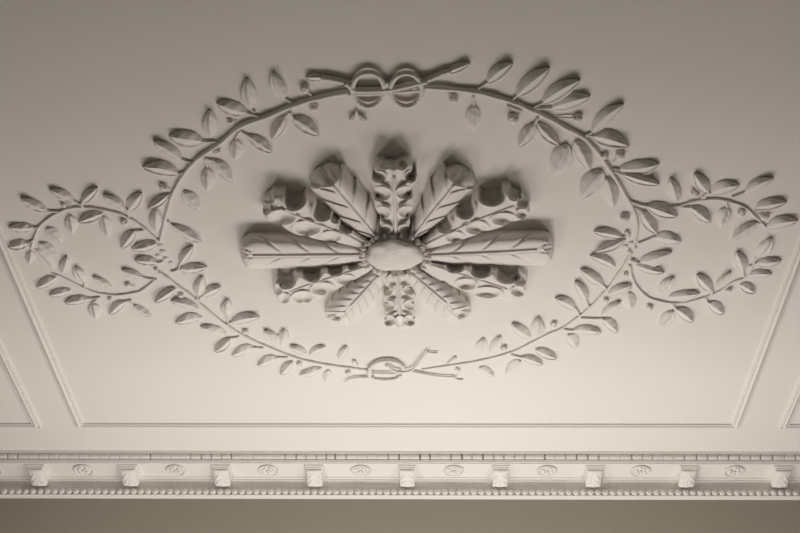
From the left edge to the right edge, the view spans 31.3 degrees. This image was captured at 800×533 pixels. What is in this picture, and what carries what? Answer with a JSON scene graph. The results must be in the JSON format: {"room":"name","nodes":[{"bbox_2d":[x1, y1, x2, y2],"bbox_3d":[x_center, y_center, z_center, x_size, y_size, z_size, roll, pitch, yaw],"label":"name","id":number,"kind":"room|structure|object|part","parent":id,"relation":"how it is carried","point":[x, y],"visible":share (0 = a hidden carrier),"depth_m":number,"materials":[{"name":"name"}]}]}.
{"room":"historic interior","nodes":[
{"label":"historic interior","id":0,"kind":"room"},
{"bbox_2d":[0,0,799,455],"bbox_3d":[0.154,-1.045,2.635,7.600,0.100,6.580,0,-34,1],"label":"ceiling","id":1,"kind":"structure","parent":0,"point":[710,89],"depth_m":3.83,"materials":[{"name":"paint"}]},
{"bbox_2d":[0,340,41,427],"bbox_3d":[-2.075,-0.333,3.622,1.628,0.014,3.160,0,-34,1],"label":"trim","id":2,"kind":"structure","parent":1,"relation":"attached to","point":[34,422],"depth_m":4.72,"materials":[{"name":"paint"}]},
{"bbox_2d":[8,187,161,268],"bbox_3d":[-0.877,-0.097,3.941,0.456,0.026,0.394,0,-34,1],"label":"branch","id":3,"kind":"object","parent":1,"relation":"attached to","point":[45,250],"visible":1,"depth_m":3.91,"materials":[{"name":"paint"}]},
{"bbox_3d":[-0.867,-0.111,3.929,0.373,0.009,0.182,-3,-34,6],"label":"stem","id":4,"kind":"part","parent":3,"relation":"part of","materials":[{"name":"paint"}]},
{"bbox_2d":[36,256,156,318],"bbox_3d":[-0.870,0.079,4.200,0.353,0.024,0.308,23,-40,-30],"label":"branch","id":5,"kind":"object","parent":1,"relation":"attached to","point":[48,281],"visible":1,"depth_m":4.19,"materials":[{"name":"paint"}]},
{"bbox_3d":[-0.860,0.057,4.176,0.303,0.008,0.102,3,-34,-3],"label":"stem","id":6,"kind":"part","parent":5,"relation":"part of","materials":[{"name":"paint"}]},
{"bbox_2d":[143,71,355,242],"bbox_3d":[-0.468,-0.291,3.651,0.285,0.026,0.860,30,-44,-35],"label":"branch","id":7,"kind":"object","parent":1,"relation":"attached to","point":[184,139],"visible":1,"depth_m":3.60,"materials":[{"name":"paint"}]},
{"bbox_2d":[134,220,367,381],"bbox_3d":[-0.499,0.157,4.306,0.373,0.026,0.966,-20,-40,28],"label":"branch","id":8,"kind":"object","parent":1,"relation":"attached to","point":[189,318],"visible":1,"depth_m":4.32,"materials":[{"name":"paint"}]},
{"bbox_3d":[-0.441,0.193,4.365,0.832,0.012,0.124,29,-43,-34],"label":"stem","id":9,"kind":"part","parent":8,"relation":"part of","materials":[{"name":"paint"}]},
{"bbox_2d":[306,62,469,120],"bbox_3d":[-0.020,-0.414,3.458,0.397,0.021,0.194,-4,-35,6],"label":"knot","id":10,"kind":"object","parent":1,"relation":"attached to","point":[387,88],"visible":1,"depth_m":3.42,"materials":[{"name":"paint"}]},
{"bbox_2d":[240,154,552,328],"bbox_3d":[-0.011,-0.029,3.971,0.880,0.078,0.851,0,-34,1],"label":"rosette","id":11,"kind":"object","parent":1,"relation":"attached to","point":[368,247],"visible":1,"depth_m":3.92,"materials":[{"name":"paint"}]},
{"bbox_2d":[0,228,799,428],"bbox_3d":[-0.007,-0.336,3.579,2.266,0.014,3.160,0,-34,1],"label":"trim","id":12,"kind":"structure","parent":1,"relation":"attached to","point":[7,257],"depth_m":4.84,"materials":[{"name":"paint"}]},
{"bbox_2d":[344,351,462,381],"bbox_3d":[0.010,0.318,4.531,0.383,0.016,0.203,0,-34,1],"label":"knot","id":13,"kind":"object","parent":1,"relation":"attached to","point":[369,376],"visible":1,"depth_m":4.55,"materials":[{"name":"paint"}]},
{"bbox_2d":[412,62,658,241],"bbox_3d":[0.460,-0.309,3.605,0.335,0.031,0.916,-29,-44,36],"label":"branch","id":14,"kind":"object","parent":1,"relation":"attached to","point":[561,96],"visible":1,"depth_m":3.57,"materials":[{"name":"paint"}]},
{"bbox_2d":[422,215,680,376],"bbox_3d":[0.496,0.152,4.281,0.391,0.028,1.008,19,-38,-25],"label":"branch","id":15,"kind":"object","parent":1,"relation":"attached to","point":[648,264],"visible":1,"depth_m":4.21,"materials":[{"name":"paint"}]},
{"bbox_3d":[0.426,0.160,4.301,0.174,0.010,0.928,25,-41,-31],"label":"stem","id":16,"kind":"part","parent":15,"relation":"part of","materials":[{"name":"paint"}]},
{"bbox_2d":[628,238,780,327],"bbox_3d":[0.902,0.059,4.137,0.418,0.025,0.370,-12,-36,18],"label":"branch","id":17,"kind":"object","parent":1,"relation":"attached to","point":[764,248],"visible":1,"depth_m":4.13,"materials":[{"name":"paint"}]},
{"bbox_3d":[0.829,0.050,4.133,0.355,0.009,0.214,0,-34,1],"label":"stem","id":18,"kind":"part","parent":17,"relation":"part of","materials":[{"name":"paint"}]},
{"bbox_2d":[630,173,797,239],"bbox_3d":[0.866,-0.171,3.801,0.464,0.027,0.280,16,-37,-21],"label":"branch","id":19,"kind":"object","parent":1,"relation":"attached to","point":[660,210],"visible":1,"depth_m":3.81,"materials":[{"name":"paint"}]},
{"bbox_3d":[0.813,-0.161,3.824,0.410,0.010,0.087,9,-35,-12],"label":"stem","id":20,"kind":"part","parent":19,"relation":"part of","materials":[{"name":"paint"}]},
{"bbox_2d":[779,380,799,428],"bbox_3d":[2.075,-0.338,3.535,1.628,0.014,3.160,0,-34,1],"label":"trim","id":21,"kind":"structure","parent":1,"relation":"attached to","point":[785,424],"depth_m":4.75,"materials":[{"name":"paint"}]},
{"bbox_2d":[0,498,799,532],"bbox_3d":[0.190,2.364,4.171,7.600,3.800,0.200,0,-34,1],"label":"wall","id":22,"kind":"structure","parent":0,"point":[17,515],"depth_m":5.06,"materials":[{"name":"beige paint"}]},
{"bbox_2d":[26,464,49,485],"bbox_3d":[-1.293,0.750,5.098,0.065,0.044,0.120,0,-34,1],"label":"bracket","id":23,"kind":"object","parent":22,"relation":"attached to","point":[39,475],"visible":1,"depth_m":5.08,"materials":[{"name":"paint"}]},
{"bbox_2d":[73,465,93,475],"bbox_3d":[-1.128,0.728,5.095,0.072,0.015,0.091,0,-34,1],"label":"roundel","id":24,"kind":"object","parent":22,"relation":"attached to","point":[82,468],"visible":1,"depth_m":5.09,"materials":[{"name":"paint"}]},
{"bbox_2d":[118,464,141,486],"bbox_3d":[-0.963,0.750,5.091,0.065,0.044,0.120,0,-34,1],"label":"bracket","id":25,"kind":"object","parent":22,"relation":"attached to","point":[130,473],"visible":1,"depth_m":5.07,"materials":[{"name":"paint"}]},
{"bbox_2d":[166,465,185,475],"bbox_3d":[-0.798,0.727,5.088,0.072,0.015,0.091,0,-34,1],"label":"roundel","id":26,"kind":"object","parent":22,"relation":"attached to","point":[173,469],"visible":1,"depth_m":5.08,"materials":[{"name":"paint"}]},
{"bbox_2d":[211,464,232,486],"bbox_3d":[-0.633,0.750,5.085,0.065,0.044,0.120,0,-34,1],"label":"bracket","id":27,"kind":"object","parent":22,"relation":"attached to","point":[223,476],"visible":1,"depth_m":5.06,"materials":[{"name":"paint"}]},
{"bbox_2d":[258,465,277,475],"bbox_3d":[-0.469,0.727,5.081,0.072,0.015,0.091,0,-34,1],"label":"roundel","id":28,"kind":"object","parent":22,"relation":"attached to","point":[270,470],"visible":1,"depth_m":5.07,"materials":[{"name":"paint"}]},
{"bbox_2d":[304,464,324,486],"bbox_3d":[-0.304,0.749,5.078,0.065,0.044,0.120,0,-34,1],"label":"bracket","id":29,"kind":"object","parent":22,"relation":"attached to","point":[315,475],"visible":1,"depth_m":5.05,"materials":[{"name":"paint"}]},
{"bbox_2d":[351,465,370,476],"bbox_3d":[-0.139,0.726,5.074,0.072,0.015,0.091,0,-34,1],"label":"roundel","id":30,"kind":"object","parent":22,"relation":"attached to","point":[360,471],"visible":1,"depth_m":5.07,"materials":[{"name":"paint"}]},
{"bbox_2d":[0,450,799,499],"bbox_3d":[0.207,0.739,5.065,7.400,0.117,0.157,0,-34,1],"label":"trim","id":31,"kind":"structure","parent":22,"relation":"attached to","point":[616,475],"depth_m":5.08,"materials":[{"name":"paint"}]},
{"bbox_2d":[0,488,799,495],"bbox_3d":[0.203,0.805,5.086,7.408,0.024,0.021,0,-34,1],"label":"trim","id":32,"kind":"structure","parent":22,"relation":"attached to","point":[4,490],"depth_m":5.08,"materials":[{"name":"paint"}]},
{"bbox_2d":[0,454,799,459],"bbox_3d":[0.206,0.671,5.041,7.400,0.030,0.025,0,-34,1],"label":"trim","id":33,"kind":"structure","parent":22,"relation":"attached to","point":[2,456],"depth_m":5.04,"materials":[{"name":"paint"}]},
{"bbox_2d":[398,464,416,486],"bbox_3d":[0.026,0.749,5.071,0.065,0.044,0.120,0,-34,1],"label":"bracket","id":34,"kind":"object","parent":22,"relation":"attached to","point":[407,473],"visible":1,"depth_m":5.05,"materials":[{"name":"paint"}]},
{"bbox_2d":[444,465,463,476],"bbox_3d":[0.191,0.726,5.067,0.072,0.014,0.091,0,-34,1],"label":"roundel","id":35,"kind":"object","parent":22,"relation":"attached to","point":[453,468],"visible":1,"depth_m":5.06,"materials":[{"name":"paint"}]},
{"bbox_2d":[491,465,509,486],"bbox_3d":[0.356,0.748,5.064,0.065,0.044,0.120,0,-34,1],"label":"bracket","id":36,"kind":"object","parent":22,"relation":"attached to","point":[499,473],"visible":1,"depth_m":5.04,"materials":[{"name":"paint"}]},
{"bbox_2d":[537,466,556,476],"bbox_3d":[0.521,0.726,5.060,0.072,0.015,0.091,0,-34,1],"label":"roundel","id":37,"kind":"object","parent":22,"relation":"attached to","point":[548,469],"visible":1,"depth_m":5.05,"materials":[{"name":"paint"}]},
{"bbox_2d":[583,465,603,486],"bbox_3d":[0.686,0.748,5.057,0.065,0.044,0.120,0,-34,1],"label":"bracket","id":38,"kind":"object","parent":22,"relation":"attached to","point":[592,476],"visible":1,"depth_m":5.04,"materials":[{"name":"paint"}]},
{"bbox_2d":[630,466,650,476],"bbox_3d":[0.850,0.725,5.053,0.072,0.015,0.091,0,-34,1],"label":"roundel","id":39,"kind":"object","parent":22,"relation":"attached to","point":[642,471],"visible":1,"depth_m":5.05,"materials":[{"name":"paint"}]},
{"bbox_2d":[676,465,698,487],"bbox_3d":[1.015,0.748,5.050,0.065,0.044,0.120,0,-34,1],"label":"bracket","id":40,"kind":"object","parent":22,"relation":"attached to","point":[686,474],"visible":1,"depth_m":5.03,"materials":[{"name":"paint"}]},
{"bbox_2d":[723,466,743,476],"bbox_3d":[1.180,0.725,5.046,0.072,0.014,0.091,0,-34,1],"label":"roundel","id":41,"kind":"object","parent":22,"relation":"attached to","point":[736,469],"visible":1,"depth_m":5.04,"materials":[{"name":"paint"}]},
{"bbox_2d":[769,465,792,487],"bbox_3d":[1.345,0.747,5.043,0.065,0.044,0.120,0,-34,1],"label":"bracket","id":42,"kind":"object","parent":22,"relation":"attached to","point":[779,476],"visible":1,"depth_m":5.02,"materials":[{"name":"paint"}]}
]}

